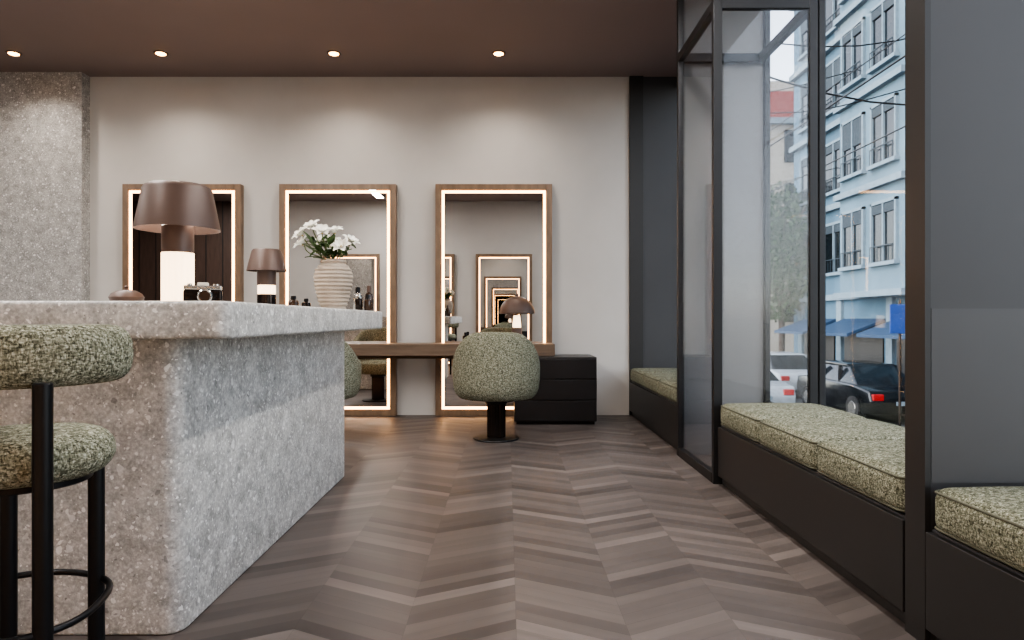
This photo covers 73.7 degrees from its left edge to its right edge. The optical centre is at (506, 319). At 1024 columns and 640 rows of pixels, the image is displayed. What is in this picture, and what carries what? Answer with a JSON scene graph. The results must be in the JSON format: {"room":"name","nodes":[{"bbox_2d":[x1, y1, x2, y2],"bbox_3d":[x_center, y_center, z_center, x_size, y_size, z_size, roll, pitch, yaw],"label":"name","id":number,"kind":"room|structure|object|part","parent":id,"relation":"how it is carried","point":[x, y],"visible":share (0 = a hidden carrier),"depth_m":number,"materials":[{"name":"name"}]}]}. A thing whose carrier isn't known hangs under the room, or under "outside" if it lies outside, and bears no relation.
{"room":"hair salon","nodes":[
{"label":"hair salon","id":0,"kind":"room"},
{"bbox_2d":[0,72,89,300],"bbox_3d":[-6.495,-0.780,7.120,4.210,3.560,0.140,0,0,0],"label":"stone column","id":1,"kind":"structure","parent":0,"point":[45,116],"depth_m":7.05,"materials":[{"name":"grey stone"}]},
{"bbox_2d":[0,0,676,76],"bbox_3d":[-3.250,-2.635,3.345,10.700,0.150,7.890,0,0,0],"label":"ceiling","id":2,"kind":"structure","parent":0,"point":[94,38],"depth_m":6.17,"materials":[{"name":"brown paint"}]},
{"bbox_2d":[5,50,21,55],"bbox_3d":[-4.730,-2.550,6.550,0.132,0.017,0.132,0,0,0],"label":"recessed light","id":3,"kind":"object","parent":2,"relation":"in","point":[13,53],"visible":1,"depth_m":6.53,"materials":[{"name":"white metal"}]},
{"bbox_2d":[153,50,167,55],"bbox_3d":[-3.320,-2.550,6.550,0.132,0.017,0.132,0,0,0],"label":"recessed light","id":4,"kind":"object","parent":2,"relation":"in","point":[157,52],"visible":1,"depth_m":6.52,"materials":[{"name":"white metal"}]},
{"bbox_2d":[327,50,340,55],"bbox_3d":[-1.660,-2.550,6.550,0.132,0.017,0.132,0,0,0],"label":"recessed light","id":5,"kind":"object","parent":2,"relation":"in","point":[332,53],"visible":1,"depth_m":6.53,"materials":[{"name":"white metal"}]},
{"bbox_2d":[492,50,505,55],"bbox_3d":[-0.080,-2.550,6.550,0.132,0.017,0.132,0,0,0],"label":"recessed light","id":6,"kind":"object","parent":2,"relation":"in","point":[498,52],"visible":1,"depth_m":6.52,"materials":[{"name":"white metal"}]},
{"bbox_2d":[90,77,628,414],"bbox_3d":[-3.652,-0.780,7.240,9.895,3.560,0.100,0,0,0],"label":"wall","id":7,"kind":"structure","parent":0,"point":[260,134],"depth_m":7.19,"materials":[{"name":"grey paint"}]},
{"bbox_2d":[122,184,243,301],"bbox_3d":[-3.385,-0.209,7.144,1.230,2.411,0.088,0,0,0],"label":"mirror","id":8,"kind":"object","parent":7,"relation":"attached to","point":[218,258],"visible":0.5,"depth_m":7.11,"materials":[{"name":"brown mirror"}]},
{"bbox_3d":[-3.969,-0.209,7.144,0.062,2.411,0.088,0,0,0],"label":"frame","id":9,"kind":"part","parent":8,"relation":"part of","materials":[{"name":"brown wood"}]},
{"bbox_3d":[-3.385,-1.384,7.144,1.106,0.062,0.088,0,0,0],"label":"frame","id":10,"kind":"part","parent":8,"relation":"part of","materials":[{"name":"brown wood"}]},
{"bbox_3d":[-2.801,-0.209,7.144,0.062,2.411,0.088,0,0,0],"label":"frame","id":11,"kind":"part","parent":8,"relation":"part of","materials":[{"name":"brown metal"}]},
{"bbox_2d":[279,184,396,415],"bbox_3d":[-1.762,-0.209,7.144,1.215,2.411,0.088,0,0,0],"label":"mirror","id":12,"kind":"object","parent":7,"relation":"attached to","point":[367,212],"visible":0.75,"depth_m":7.11,"materials":[{"name":"brown mirror"}]},
{"bbox_3d":[-2.339,-0.209,7.144,0.062,2.411,0.088,0,0,0],"label":"frame","id":13,"kind":"part","parent":12,"relation":"part of","materials":[{"name":"brown metal"}]},
{"bbox_3d":[-1.762,-1.384,7.144,1.091,0.062,0.088,0,0,0],"label":"frame","id":14,"kind":"part","parent":12,"relation":"part of","materials":[{"name":"brown wood"}]},
{"bbox_3d":[-1.762,0.965,7.144,1.091,0.062,0.088,0,0,0],"label":"frame","id":15,"kind":"part","parent":12,"relation":"part of","materials":[{"name":"brown wood"}]},
{"bbox_3d":[-1.186,-0.209,7.144,0.062,2.411,0.088,0,0,0],"label":"frame","id":16,"kind":"part","parent":12,"relation":"part of","materials":[{"name":"brown wood"}]},
{"bbox_2d":[435,184,551,415],"bbox_3d":[-0.138,-0.209,7.144,1.215,2.411,0.088,0,0,0],"label":"mirror","id":17,"kind":"object","parent":7,"relation":"attached to","point":[493,242],"visible":0.79,"depth_m":7.11,"materials":[{"name":"brown mirror"}]},
{"bbox_3d":[-0.714,-0.209,7.144,0.062,2.411,0.088,0,0,0],"label":"frame","id":18,"kind":"part","parent":17,"relation":"part of","materials":[{"name":"brown wood"}]},
{"bbox_3d":[-0.138,0.965,7.144,1.091,0.062,0.088,0,0,0],"label":"frame","id":19,"kind":"part","parent":17,"relation":"part of","materials":[{"name":"brown wood"}]},
{"bbox_3d":[-0.138,-1.384,7.144,1.091,0.062,0.088,0,0,0],"label":"frame","id":20,"kind":"part","parent":17,"relation":"part of","materials":[{"name":"brown wood"}]},
{"bbox_3d":[0.439,-0.209,7.144,0.062,2.411,0.088,0,0,0],"label":"frame","id":21,"kind":"part","parent":17,"relation":"part of","materials":[{"name":"brown wood"}]},
{"bbox_2d":[629,76,642,414],"bbox_3d":[1.357,-0.780,7.175,0.145,3.560,0.030,0,0,0],"label":"trim","id":22,"kind":"structure","parent":7,"relation":"attached to","point":[635,82],"depth_m":7.16,"materials":[{"name":"black metal"}]},
{"bbox_2d":[18,415,916,639],"bbox_3d":[-3.310,1.060,3.345,10.580,0.120,7.890,0,0,0],"label":"floor","id":23,"kind":"structure","parent":0,"point":[430,530],"depth_m":2.85,"materials":[{"name":"brown wood"}]},
{"bbox_2d":[0,324,132,639],"bbox_3d":[-1.120,0.505,1.560,0.460,0.990,0.421,0,0,0],"label":"bar stool","id":24,"kind":"object","parent":23,"relation":"on","point":[38,458],"visible":1,"depth_m":1.47,"materials":[{"name":"green fabric"}]},
{"bbox_3d":[-1.255,0.685,1.720,0.038,0.630,0.038,0,0,0],"label":"leg","id":25,"kind":"part","parent":24,"relation":"part of","materials":[{"name":"black metal"}]},
{"bbox_3d":[-0.962,0.565,1.415,0.038,0.870,0.038,0,0,0],"label":"leg","id":26,"kind":"part","parent":24,"relation":"part of","materials":[{"name":"black metal"}]},
{"bbox_3d":[-1.120,0.367,1.580,0.280,0.016,0.280,0,0,0],"label":"seat plate","id":27,"kind":"part","parent":24,"relation":"part of","materials":[{"name":"black metal"}]},
{"bbox_3d":[-1.120,0.305,1.580,0.376,0.110,0.376,0,0,0],"label":"seat","id":28,"kind":"part","parent":24,"relation":"part of","materials":[{"name":"green fabric"}]},
{"bbox_3d":[-1.120,0.078,1.516,0.460,0.136,0.333,0,0,0],"label":"backrest","id":29,"kind":"part","parent":24,"relation":"part of","materials":[{"name":"green fabric"}]},
{"bbox_3d":[-1.034,0.685,1.720,0.038,0.630,0.038,0,0,0],"label":"leg","id":30,"kind":"part","parent":24,"relation":"part of","materials":[{"name":"black metal"}]},
{"bbox_2d":[0,301,381,634],"bbox_3d":[-2.750,0.472,3.185,3.900,1.055,2.470,0,0,0],"label":"reception counter","id":31,"kind":"object","parent":23,"relation":"on","point":[226,419],"depth_m":2.19,"materials":[{"name":"stone"}]},
{"bbox_2d":[108,286,144,300],"bbox_3d":[-1.420,-0.092,2.550,0.120,0.074,0.120,0,0,0],"label":"lidded bowl","id":32,"kind":"object","parent":31,"relation":"on","point":[126,294],"visible":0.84,"depth_m":2.51,"materials":[{"name":"brown metal"}]},
{"bbox_2d":[132,180,220,300],"bbox_3d":[-1.205,-0.274,2.500,0.292,0.438,0.292,0,0,0],"label":"table lamp","id":33,"kind":"object","parent":31,"relation":"on","point":[179,211],"visible":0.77,"depth_m":2.44,"materials":[{"name":"brown metal"}]},
{"bbox_3d":[-1.205,-0.411,2.500,0.292,0.162,0.292,0,0,0],"label":"lamp shade","id":34,"kind":"part","parent":33,"relation":"part of","materials":[{"name":"brown metal"}]},
{"bbox_3d":[-1.205,-0.295,2.500,0.110,0.100,0.110,0,0,0],"label":"stem","id":35,"kind":"part","parent":33,"relation":"part of","materials":[{"name":"brown metal"}]},
{"bbox_2d":[183,282,222,300],"bbox_3d":[-1.044,-0.092,2.344,0.124,0.074,0.071,0,0,-20],"label":"vintage camera","id":36,"kind":"object","parent":31,"relation":"on","point":[202,291],"visible":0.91,"depth_m":2.33,"materials":[{"name":"black metal"}]},
{"bbox_3d":[-1.050,-0.111,2.360,0.120,0.016,0.034,0,0,-20],"label":"plate","id":37,"kind":"part","parent":36,"relation":"part of","materials":[{"name":"silver metal"}]},
{"bbox_2d":[246,248,286,303],"bbox_3d":[-1.450,-0.241,4.120,0.232,0.372,0.232,0,0,0],"label":"table lamp","id":38,"kind":"object","parent":31,"relation":"on","point":[266,262],"visible":0.91,"depth_m":4.07,"materials":[{"name":"brown metal"}]},
{"bbox_3d":[-1.450,-0.263,4.120,0.110,0.105,0.110,0,0,0],"label":"stem","id":39,"kind":"part","parent":38,"relation":"part of","materials":[{"name":"brown metal"}]},
{"bbox_3d":[-1.450,-0.361,4.120,0.232,0.132,0.232,0,0,0],"label":"lamp shade","id":40,"kind":"part","parent":38,"relation":"part of","materials":[{"name":"brown metal"}]},
{"bbox_2d":[288,296,298,305],"bbox_3d":[-1.235,-0.098,3.950,0.060,0.085,0.060,0,0,0],"label":"jar","id":41,"kind":"object","parent":31,"relation":"on","point":[293,301],"visible":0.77,"depth_m":3.93,"materials":[{"name":"orange glass"}]},
{"bbox_2d":[302,298,310,306],"bbox_3d":[-1.170,-0.090,3.980,0.052,0.070,0.052,0,0,0],"label":"jar","id":42,"kind":"object","parent":31,"relation":"on","point":[305,303],"visible":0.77,"depth_m":3.96,"materials":[{"name":"black glass"}]},
{"bbox_2d":[291,219,360,308],"bbox_3d":[-0.985,-0.298,3.685,0.375,0.486,0.258,0,0,0],"label":"flower vase","id":43,"kind":"object","parent":31,"relation":"on","point":[333,279],"visible":0.99,"depth_m":3.63,"materials":[{"name":"ceramic"}]},
{"bbox_2d":[353,287,362,309],"bbox_3d":[-0.930,-0.130,4.260,0.060,0.150,0.060,0,0,0],"label":"perfume bottle","id":44,"kind":"object","parent":31,"relation":"on","point":[357,289],"visible":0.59,"depth_m":4.24,"materials":[{"name":"black glass"}]},
{"bbox_2d":[355,293,362,309],"bbox_3d":[-0.900,-0.110,4.150,0.044,0.110,0.044,0,0,0],"label":"perfume bottle","id":45,"kind":"object","parent":31,"relation":"on","point":[358,301],"visible":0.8,"depth_m":4.13,"materials":[{"name":"brown glass"}]},
{"bbox_2d":[364,295,370,310],"bbox_3d":[-0.850,-0.105,4.170,0.044,0.100,0.044,0,0,0],"label":"perfume bottle","id":46,"kind":"object","parent":31,"relation":"on","point":[367,303],"visible":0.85,"depth_m":4.15,"materials":[{"name":"orange glass"}]},
{"bbox_2d":[365,286,372,310],"bbox_3d":[-0.865,-0.135,4.280,0.052,0.160,0.052,0,0,0],"label":"perfume bottle","id":47,"kind":"object","parent":31,"relation":"on","point":[368,287],"visible":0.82,"depth_m":4.27,"materials":[{"name":"orange glass"}]},
{"bbox_2d":[344,341,361,398],"bbox_3d":[-1.600,0.548,5.705,0.738,0.904,0.650,0,0,0],"label":"barrel chair","id":48,"kind":"object","parent":23,"relation":"on","point":[352,364],"visible":0.2,"depth_m":5.59,"materials":[{"name":"green fabric"}]},
{"bbox_2d":[348,343,554,358],"bbox_3d":[-1.815,0.618,6.883,4.570,0.765,0.405,0,0,0],"label":"vanity desk","id":49,"kind":"object","parent":23,"relation":"on","point":[362,350],"visible":0.1,"depth_m":6.68,"materials":[{"name":"brown wood"}]},
{"bbox_3d":[-1.965,0.376,7.050,4.030,0.048,0.040,0,0,0],"label":"rail","id":50,"kind":"part","parent":49,"relation":"part of","materials":[{"name":"brown wood"}]},
{"bbox_2d":[499,294,534,333],"bbox_3d":[0.100,-0.015,6.860,0.356,0.500,0.356,0,0,0],"label":"mushroom lamp","id":51,"kind":"object","parent":49,"relation":"on","point":[516,304],"visible":0.86,"depth_m":6.76,"materials":[{"name":"brown metal"}]},
{"bbox_3d":[0.100,0.085,6.860,0.090,0.260,0.090,0,0,0],"label":"stem","id":52,"kind":"part","parent":51,"relation":"part of","materials":[{"name":"white"}]},
{"bbox_3d":[0.100,-0.152,6.860,0.356,0.175,0.356,0,0,0],"label":"lamp shade","id":53,"kind":"part","parent":51,"relation":"part of","materials":[{"name":"brown metal"}]},
{"bbox_2d":[452,332,539,442],"bbox_3d":[-0.090,0.548,5.705,0.738,0.904,0.650,0,0,0],"label":"barrel chair","id":54,"kind":"object","parent":23,"relation":"on","point":[495,369],"visible":1,"depth_m":5.44,"materials":[{"name":"green fabric"}]},
{"bbox_3d":[-0.090,0.843,5.750,0.156,0.285,0.154,0,0,0],"label":"stem","id":55,"kind":"part","parent":54,"relation":"part of","materials":[{"name":"brown metal"}]},
{"bbox_2d":[514,354,596,423],"bbox_3d":[0.464,0.677,6.790,0.787,0.645,0.580,0,0,0],"label":"base cabinet","id":56,"kind":"object","parent":23,"relation":"on","point":[567,391],"visible":0.66,"depth_m":6.50,"materials":[{"name":"black paint"}]},
{"bbox_3d":[0.464,0.865,6.510,0.777,0.190,0.020,0,0,0],"label":"drawer","id":57,"kind":"part","parent":56,"relation":"part of","materials":[{"name":"black paint"}]},
{"bbox_3d":[0.464,0.665,6.510,0.777,0.190,0.020,0,0,0],"label":"drawer","id":58,"kind":"part","parent":56,"relation":"part of","materials":[{"name":"black paint"}]},
{"bbox_3d":[0.464,0.465,6.510,0.777,0.190,0.020,0,0,0],"label":"drawer","id":59,"kind":"part","parent":56,"relation":"part of","materials":[{"name":"black paint"}]},
{"bbox_2d":[629,368,676,448],"bbox_3d":[1.585,0.744,6.145,0.619,0.513,2.010,0,0,0],"label":"window bench","id":60,"kind":"object","parent":23,"relation":"on","point":[652,391],"visible":0.36,"depth_m":5.97,"materials":[{"name":"wood"}]},
{"bbox_2d":[630,368,676,384],"bbox_3d":[1.580,0.562,6.808,0.608,0.151,0.651,0,0,0],"label":"cushion","id":61,"kind":"object","parent":60,"relation":"on","point":[636,374],"depth_m":6.73,"materials":[{"name":"fabric"}]},
{"bbox_2d":[643,373,676,392],"bbox_3d":[1.580,0.562,6.145,0.608,0.151,0.651,0,0,0],"label":"cushion","id":62,"kind":"object","parent":60,"relation":"on","point":[650,380],"depth_m":6.08,"materials":[{"name":"fabric"}]},
{"bbox_2d":[659,379,676,401],"bbox_3d":[1.580,0.562,5.482,0.608,0.151,0.651,0,0,0],"label":"cushion","id":63,"kind":"object","parent":60,"relation":"on","point":[667,387],"depth_m":5.48,"materials":[{"name":"fabric"}]},
{"bbox_2d":[677,0,817,483],"bbox_3d":[1.576,-0.780,4.610,0.638,3.560,0.900,0,0,0],"label":"door frame","id":64,"kind":"structure","parent":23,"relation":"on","point":[807,9],"depth_m":4.16,"materials":[{"name":"black metal"}]},
{"bbox_3d":[1.280,-0.780,5.037,0.045,3.560,0.045,0,0,0],"label":"post","id":65,"kind":"part","parent":64,"relation":"part of","materials":[{"name":"black metal"}]},
{"bbox_3d":[1.280,-1.930,4.607,0.045,0.060,0.815,0,0,0],"label":"rail","id":66,"kind":"part","parent":64,"relation":"part of","materials":[{"name":"black metal"}]},
{"bbox_3d":[1.280,0.970,4.607,0.045,0.060,0.815,0,0,0],"label":"rail","id":67,"kind":"part","parent":64,"relation":"part of","materials":[{"name":"black metal"}]},
{"bbox_3d":[1.285,-0.780,4.180,0.055,3.560,0.040,0,0,0],"label":"post","id":68,"kind":"part","parent":64,"relation":"part of","materials":[{"name":"black metal"}]},
{"bbox_3d":[1.873,-1.930,4.607,0.045,0.060,0.815,0,0,0],"label":"rail","id":69,"kind":"part","parent":64,"relation":"part of","materials":[{"name":"grey metal"}]},
{"bbox_3d":[1.870,-0.780,4.180,0.050,3.560,0.040,0,0,0],"label":"post","id":70,"kind":"part","parent":64,"relation":"part of","materials":[{"name":"metal"}]},
{"bbox_2d":[718,403,904,622],"bbox_3d":[1.585,0.744,3.180,0.619,0.513,1.940,0,0,0],"label":"window bench","id":71,"kind":"object","parent":23,"relation":"on","point":[832,480],"visible":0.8,"depth_m":2.85,"materials":[{"name":"wood"}]},
{"bbox_2d":[721,403,865,442],"bbox_3d":[1.580,0.562,3.820,0.608,0.151,0.628,0,0,0],"label":"cushion","id":72,"kind":"object","parent":71,"relation":"on","point":[741,421],"depth_m":3.72,"materials":[{"name":"fabric"}]},
{"bbox_2d":[760,418,904,469],"bbox_3d":[1.580,0.562,3.180,0.608,0.151,0.628,0,0,0],"label":"cushion","id":73,"kind":"object","parent":71,"relation":"on","point":[792,441],"depth_m":3.10,"materials":[{"name":"fabric"}]},
{"bbox_2d":[817,440,904,512],"bbox_3d":[1.580,0.562,2.540,0.608,0.151,0.628,0,0,0],"label":"cushion","id":74,"kind":"object","parent":71,"relation":"on","point":[872,472],"depth_m":2.50,"materials":[{"name":"fabric"}]},
{"bbox_2d":[926,486,1023,639],"bbox_3d":[1.585,0.744,0.805,0.619,0.513,2.570,0,0,0],"label":"window bench","id":75,"kind":"object","parent":23,"relation":"on","point":[975,547],"visible":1,"depth_m":1.88,"materials":[{"name":"wood"}]},
{"bbox_2d":[935,486,1023,568],"bbox_3d":[1.580,0.562,1.761,0.608,0.151,0.626,0,0,0],"label":"cushion","id":76,"kind":"object","parent":75,"relation":"on","point":[985,524],"depth_m":1.87,"materials":[{"name":"fabric"}]},
{"bbox_2d":[643,77,676,367],"bbox_3d":[1.647,-0.780,7.240,0.705,3.560,0.100,0,0,0],"label":"wall panel","id":77,"kind":"object","parent":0,"point":[659,93],"depth_m":7.19,"materials":[{"name":"grey paint"}]},
{"bbox_2d":[684,0,762,454],"bbox_3d":[1.595,-0.780,5.100,0.610,3.560,0.060,0,0,0],"label":"glass panel","id":78,"kind":"structure","parent":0,"point":[742,31],"depth_m":5.07,"materials":[{"name":"glass"}]},
{"bbox_2d":[802,0,893,274],"bbox_3d":[12.195,-7.430,16.050,0.850,11.160,26.100,0,0,0],"label":"window panes","id":79,"kind":"structure","parent":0,"point":[889,14],"depth_m":22.87,"materials":[{"name":"glass"}]},
{"bbox_2d":[931,0,1023,639],"bbox_3d":[1.600,-0.780,2.147,0.600,3.560,0.095,0,0,0],"label":"wall pillar","id":80,"kind":"structure","parent":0,"point":[977,46],"depth_m":2.10,"materials":[{"name":"paint"}]},
{"bbox_2d":[905,0,930,639],"bbox_3d":[1.291,-0.780,2.147,0.018,3.560,0.105,0,0,0],"label":"trim","id":81,"kind":"structure","parent":80,"relation":"attached to","point":[917,12],"depth_m":2.13,"materials":[{"name":"black metal"}]},
{"bbox_2d":[931,309,1023,482],"bbox_3d":[1.601,0.233,2.098,0.598,0.535,0.005,0,0,0],"label":"wall panel","id":82,"kind":"object","parent":80,"relation":"attached to","point":[977,355],"depth_m":2.10,"materials":[{"name":"paint"}]},
{"bbox_3d":[1.950,1.645,3.345,0.100,2.010,7.690,0,0,0],"label":"sill","id":83,"kind":"structure","parent":0,"visible":0},
{"bbox_2d":[763,11,763,402],"bbox_3d":[1.925,-0.920,5.145,0.040,3.120,0.030,0,0,0],"label":"frame","id":84,"kind":"object","parent":83,"relation":"attached to","point":[763,11],"visible":0.02,"depth_m":5.13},
{"bbox_2d":[764,11,769,402],"bbox_3d":[1.925,-0.925,5.055,0.040,3.110,0.030,0,0,0],"label":"frame","id":85,"kind":"object","parent":83,"relation":"attached to","point":[766,13],"visible":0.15,"depth_m":5.04,"materials":[{"name":"grey metal"}]},
{"bbox_2d":[818,0,825,405],"bbox_3d":[1.925,-0.920,4.180,0.040,3.120,0.030,0,0,0],"label":"frame","id":86,"kind":"object","parent":83,"relation":"attached to","point":[821,3],"visible":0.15,"depth_m":4.17,"materials":[{"name":"black metal"}]},
{"label":"outside","id":87,"kind":"structure","parent":0,"visible":0},
{"bbox_2d":[770,81,793,351],"bbox_3d":[18.750,-4.975,44.000,10.500,15.250,16.000,0,0,0],"label":"building","id":88,"kind":"structure","parent":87,"point":[781,171],"depth_m":36.00,"materials":[{"name":"white paint"}]},
{"bbox_2d":[770,117,793,124],"bbox_3d":[18.700,-10.450,43.950,11.000,0.300,16.500,0,0,0],"label":"crown molding","id":89,"kind":"structure","parent":88,"relation":"attached to","point":[773,120],"depth_m":35.70,"materials":[{"name":"stone"}]},
{"bbox_2d":[770,91,793,116],"bbox_3d":[18.650,-11.300,43.900,10.700,1.400,16.200,0,0,0],"label":"red attic","id":90,"kind":"object","parent":88,"relation":"attached to","point":[780,101],"visible":0.02,"depth_m":35.80,"materials":[{"name":"paint"}]},
{"bbox_2d":[784,130,793,321],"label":"windows","id":91,"kind":"structure","parent":88,"relation":"attached to","point":[788,140],"depth_m":35.93,"materials":[{"name":"glass"}]},
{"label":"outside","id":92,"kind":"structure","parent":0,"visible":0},
{"bbox_3d":[11.800,2.690,27.500,1.600,0.320,85.000,0,0,0],"label":"pavement","id":93,"kind":"object","parent":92,"visible":0},
{"bbox_2d":[770,181,806,350],"bbox_3d":[11.719,-1.696,29.195,2.865,8.419,2.875,0,0,-19],"label":"street tree","id":94,"kind":"object","parent":93,"relation":"on","point":[781,250],"visible":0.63,"depth_m":28.54,"materials":[{"name":"green plant"}]},
{"bbox_2d":[798,297,895,364],"bbox_3d":[12.540,0.890,17.225,0.120,3.280,24.150,0,0,0],"label":"piers","id":95,"kind":"structure","parent":93,"relation":"on","point":[890,343],"depth_m":25.55,"materials":[{"name":"stone"}]},
{"bbox_2d":[794,11,904,362],"bbox_3d":[16.600,-5.925,16.000,8.000,17.150,28.000,0,0,0],"label":"building","id":96,"kind":"structure","parent":93,"relation":"on","point":[870,308],"depth_m":26.60,"materials":[{"name":"white paint"}]},
{"bbox_2d":[801,19,806,35],"label":"shutters","id":97,"kind":"object","parent":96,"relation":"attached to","point":[804,25],"depth_m":28.81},
{"bbox_2d":[801,84,806,97],"label":"shutters","id":98,"kind":"object","parent":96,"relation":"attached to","point":[803,91],"depth_m":28.84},
{"bbox_2d":[826,58,839,89],"label":"shutters","id":99,"kind":"object","parent":96,"relation":"attached to","point":[837,63],"depth_m":26.11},
{"bbox_2d":[770,34,904,192],"bbox_3d":[7.300,-5.951,17.500,10.607,5.328,45.000,0,0,0],"label":"overhead wires","id":100,"kind":"object","parent":96,"relation":"attached to","point":[898,39],"visible":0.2,"depth_m":14.35,"materials":[{"name":"black metal"}]},
{"bbox_2d":[774,318,904,338],"bbox_3d":[11.940,0.250,15.600,1.280,0.600,26.600,0,0,0],"label":"awnings","id":101,"kind":"object","parent":96,"relation":"attached to","point":[844,327],"visible":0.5,"depth_m":23.41,"materials":[{"name":"blue fabric"}]},
{"bbox_2d":[826,116,860,155],"label":"shutters","id":102,"kind":"object","parent":96,"relation":"attached to","point":[856,130],"depth_m":23.37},
{"bbox_2d":[826,211,860,234],"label":"window panes","id":103,"kind":"object","parent":96,"relation":"attached to","point":[856,216],"depth_m":23.44,"materials":[{"name":"grey glass"}]},
{"bbox_2d":[789,0,904,301],"bbox_3d":[12.100,-7.265,16.000,1.000,13.030,28.000,0,0,0],"label":"string course","id":104,"kind":"object","parent":96,"relation":"attached to","point":[898,71],"visible":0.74,"depth_m":22.93,"materials":[{"name":"stone"}]},
{"bbox_2d":[843,22,860,44],"label":"shutters","id":105,"kind":"object","parent":96,"relation":"attached to","point":[856,30],"depth_m":23.17,"materials":[{"name":"grey metal"}]},
{"bbox_2d":[804,323,904,373],"bbox_3d":[12.570,1.175,15.600,0.060,2.150,26.400,0,0,0],"label":"shop windows","id":106,"kind":"structure","parent":96,"relation":"attached to","point":[855,348],"depth_m":24.09,"materials":[{"name":"grey glass"}]},
{"bbox_2d":[840,0,904,292],"bbox_3d":[12.200,-7.700,22.200,0.800,13.600,4.000,0,0,0],"label":"facade","id":107,"kind":"object","parent":96,"relation":"attached to","point":[887,276],"visible":0.22,"depth_m":22.05,"materials":[{"name":"paint"}]},
{"bbox_2d":[872,0,893,20],"label":"shutters","id":108,"kind":"object","parent":96,"relation":"attached to","point":[887,4],"depth_m":21.37,"materials":[{"name":"grey metal"}]},
{"bbox_2d":[872,97,893,117],"label":"shutters","id":109,"kind":"object","parent":96,"relation":"attached to","point":[877,111],"depth_m":21.37,"materials":[{"name":"grey metal"}]},
{"bbox_2d":[872,200,893,215],"label":"shutters","id":110,"kind":"object","parent":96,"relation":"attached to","point":[888,206],"depth_m":21.26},
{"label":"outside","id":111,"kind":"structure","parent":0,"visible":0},
{"bbox_2d":[795,391,904,426],"bbox_3d":[6.500,2.755,27.500,9.000,0.190,85.000,0,0,0],"label":"road","id":112,"kind":"structure","parent":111,"point":[888,418],"depth_m":18.63,"materials":[{"name":"grey asphalt"}]},
{"bbox_2d":[770,371,795,402],"bbox_3d":[6.900,1.920,20.587,1.900,1.460,4.414,0,0,0],"label":"parked car","id":113,"kind":"object","parent":112,"relation":"on","point":[780,391],"visible":0.14,"depth_m":18.43,"materials":[{"name":"silver metal"}]},
{"bbox_3d":[6.900,1.475,20.800,1.595,0.489,3.065,0,0,0],"label":"cabin glass","id":114,"kind":"part","parent":113,"relation":"part of","materials":[{"name":"glass"}]},
{"bbox_2d":[783,389,793,394],"bbox_3d":[7.600,1.950,18.445,0.280,0.160,0.110,0,0,0],"label":"tail light","id":115,"kind":"object","parent":113,"relation":"attached to","point":[785,391],"depth_m":18.39,"materials":[{"name":"red plastic"}]},
{"bbox_2d":[770,351,806,390],"bbox_3d":[10.000,1.920,24.987,1.900,1.460,4.414,0,0,0],"label":"parked car","id":116,"kind":"object","parent":112,"relation":"on","point":[786,366],"visible":0.22,"depth_m":23.86,"materials":[{"name":"silver metal"}]},
{"bbox_2d":[781,376,789,380],"bbox_3d":[9.300,1.950,22.845,0.280,0.160,0.110,0,0,0],"label":"tail light","id":117,"kind":"object","parent":116,"relation":"attached to","point":[783,378],"depth_m":22.79,"materials":[{"name":"red plastic"}]},
{"bbox_3d":[10.000,1.475,25.200,1.595,0.489,3.065,0,0,0],"label":"cabin glass","id":118,"kind":"part","parent":116,"relation":"part of","materials":[{"name":"glass"}]},
{"bbox_2d":[797,360,904,416],"bbox_3d":[10.000,1.920,19.287,1.900,1.460,4.414,0,0,0],"label":"parked car","id":119,"kind":"object","parent":112,"relation":"on","point":[858,387],"visible":0.6,"depth_m":18.28,"materials":[{"name":"black metal"}]},
{"bbox_3d":[10.000,1.475,19.500,1.595,0.489,3.065,0,0,0],"label":"cabin glass","id":120,"kind":"part","parent":119,"relation":"part of","materials":[{"name":"black glass"}]},
{"bbox_2d":[872,394,883,400],"bbox_3d":[9.300,1.950,17.145,0.280,0.160,0.110,0,0,0],"label":"tail light","id":121,"kind":"object","parent":119,"relation":"attached to","point":[875,397],"depth_m":17.09,"materials":[{"name":"red plastic"}]},
{"bbox_2d":[890,300,904,425],"bbox_3d":[8.800,1.100,15.285,0.500,3.100,0.090,0,0,0],"label":"street sign","id":122,"kind":"object","parent":112,"relation":"on","point":[897,311],"visible":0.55,"depth_m":15.24,"materials":[{"name":"blue metal"}]},
{"bbox_3d":[8.800,-0.025,15.255,0.500,0.650,0.030,0,0,0],"label":"sign plate","id":123,"kind":"part","parent":122,"relation":"part of","materials":[{"name":"blue metal"}]}
]}

